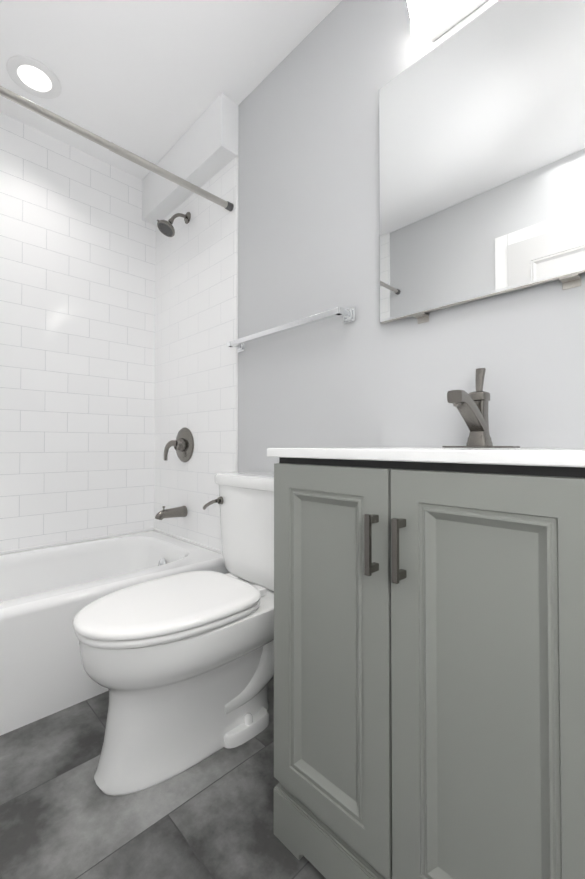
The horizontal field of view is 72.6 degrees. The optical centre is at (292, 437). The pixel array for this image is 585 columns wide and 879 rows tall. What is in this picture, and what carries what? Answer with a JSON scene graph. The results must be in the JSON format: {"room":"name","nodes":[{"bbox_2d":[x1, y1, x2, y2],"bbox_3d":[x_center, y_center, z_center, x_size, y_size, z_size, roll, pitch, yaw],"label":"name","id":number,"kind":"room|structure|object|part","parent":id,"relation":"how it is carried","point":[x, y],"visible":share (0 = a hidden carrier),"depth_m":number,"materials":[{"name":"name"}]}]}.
{"room":"bathroom","nodes":[
{"label":"bathroom","id":0,"kind":"room"},
{"bbox_2d":[0,113,155,551],"bbox_3d":[-1.395,-0.310,1.891,1.520,2.430,0.100,1,-1,-44],"label":"tiled wall","id":1,"kind":"structure","parent":0,"point":[77,324],"depth_m":2.07,"materials":[{"name":"tile"}]},
{"bbox_2d":[0,528,221,554],"bbox_3d":[-1.078,0.528,1.563,1.506,0.012,0.791,1,-1,-44],"label":"trim","id":2,"kind":"structure","parent":1,"relation":"attached to","point":[108,536],"depth_m":2.05,"materials":[{"name":"white"}]},
{"bbox_2d":[0,676,325,878],"bbox_3d":[-0.345,0.912,0.798,1.720,0.050,3.100,1,-1,-44],"label":"floor","id":3,"kind":"structure","parent":0,"point":[62,816],"depth_m":0.94,"materials":[{"name":"tile"}]},
{"bbox_2d":[0,530,229,735],"bbox_3d":[-1.078,0.715,1.556,1.507,0.370,0.793,1,-1,-44],"label":"bathtub","id":4,"kind":"object","parent":3,"relation":"on","point":[47,594],"visible":0.67,"depth_m":1.37,"materials":[{"name":"white ceramic"}]},
{"bbox_2d":[72,471,273,795],"bbox_3d":[-0.268,0.511,1.256,0.769,0.767,0.486,1,-1,-44],"label":"toilet","id":5,"kind":"object","parent":3,"relation":"on","point":[180,666],"visible":0.88,"depth_m":1.08,"materials":[{"name":"white ceramic"}]},
{"bbox_2d":[267,368,584,878],"bbox_3d":[0.328,0.357,0.837,0.514,1.060,0.624,1,-1,-44],"label":"bathroom vanity","id":6,"kind":"object","parent":3,"relation":"on","point":[429,662],"visible":1,"depth_m":0.63,"materials":[{"name":"grey wood"}]},
{"bbox_2d":[442,368,519,447],"bbox_3d":[0.413,-0.074,0.927,0.167,0.194,0.164,1,-1,-44],"label":"faucet","id":7,"kind":"object","parent":6,"relation":"on","point":[473,406],"depth_m":0.94,"materials":[{"name":"silver metal"}]},
{"bbox_2d":[0,0,341,179],"bbox_3d":[-0.345,-1.583,0.841,1.720,0.080,3.100,1,-1,-44],"label":"ceiling","id":8,"kind":"structure","parent":0,"point":[151,81],"depth_m":1.60,"materials":[{"name":"white paint"}]},
{"bbox_2d":[6,55,61,98],"bbox_3d":[-1.093,-1.523,1.689,0.198,0.009,0.198,1,-1,-44],"label":"recessed light","id":9,"kind":"object","parent":8,"relation":"in","point":[33,76],"visible":1,"depth_m":1.68,"materials":[{"name":"white"}]},
{"bbox_2d":[142,93,237,224],"bbox_3d":[-0.565,-1.401,2.081,0.095,0.240,0.816,1,-1,-44],"label":"soffit","id":10,"kind":"structure","parent":0,"point":[203,150],"depth_m":1.93,"materials":[{"name":"white paint"}]},
{"bbox_2d":[154,156,237,549],"bbox_3d":[-0.534,-0.372,2.093,0.009,1.818,0.816,1,-1,-44],"label":"shower wall tile","id":11,"kind":"structure","parent":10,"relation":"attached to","point":[196,331],"depth_m":2.03,"materials":[{"name":"white tile"}]},
{"bbox_2d":[0,86,232,210],"bbox_3d":[-0.818,-1.073,1.314,1.499,0.035,0.035,1,-1,-44],"label":"rail","id":12,"kind":"object","parent":11,"relation":"attached to","point":[75,128],"visible":1,"depth_m":1.46,"materials":[{"name":"grey metal"}]},
{"bbox_2d":[155,506,187,519],"bbox_3d":[-0.630,0.383,2.054,0.164,0.072,0.062,1,-1,-44],"label":"tub spout","id":13,"kind":"object","parent":11,"relation":"attached to","point":[181,511],"visible":1,"depth_m":2.04,"materials":[{"name":"silver metal"}]},
{"bbox_2d":[157,212,190,236],"bbox_3d":[-0.619,-1.123,2.062,0.173,0.161,0.094,1,-1,-44],"label":"shower head","id":14,"kind":"object","parent":11,"relation":"attached to","point":[166,228],"visible":0.98,"depth_m":2.04},
{"bbox_2d":[164,427,193,461],"bbox_3d":[-0.603,0.037,2.086,0.088,0.186,0.186,1,-1,-44],"label":"shower valve","id":15,"kind":"object","parent":11,"relation":"attached to","point":[183,443],"visible":1,"depth_m":2.08,"materials":[{"name":"silver metal"}]},
{"bbox_2d":[165,0,584,551],"bbox_3d":[0.222,-0.318,1.374,0.133,2.430,3.100,1,-1,-44],"label":"wall","id":16,"kind":"structure","parent":0,"point":[308,186],"depth_m":1.17,"materials":[{"name":"grey paint"}]},
{"bbox_2d":[227,307,354,352],"bbox_3d":[-0.042,-0.413,1.543,0.073,0.048,0.651,1,-1,-44],"label":"towel bar","id":17,"kind":"object","parent":16,"relation":"attached to","point":[348,315],"visible":1,"depth_m":1.44,"materials":[{"name":"silver metal"}]},
{"bbox_2d":[408,0,486,44],"bbox_3d":[0.496,-1.187,1.007,0.073,0.094,0.408,1,-1,-44],"label":"sconce","id":18,"kind":"object","parent":16,"relation":"attached to","point":[432,20],"visible":0.98,"depth_m":1.09,"materials":[{"name":"white"}]},
{"bbox_3d":[0.493,-0.716,1.031,0.032,0.757,0.610,1,-1,-44],"label":"mirror","id":19,"kind":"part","parent":16,"relation":"part of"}
]}

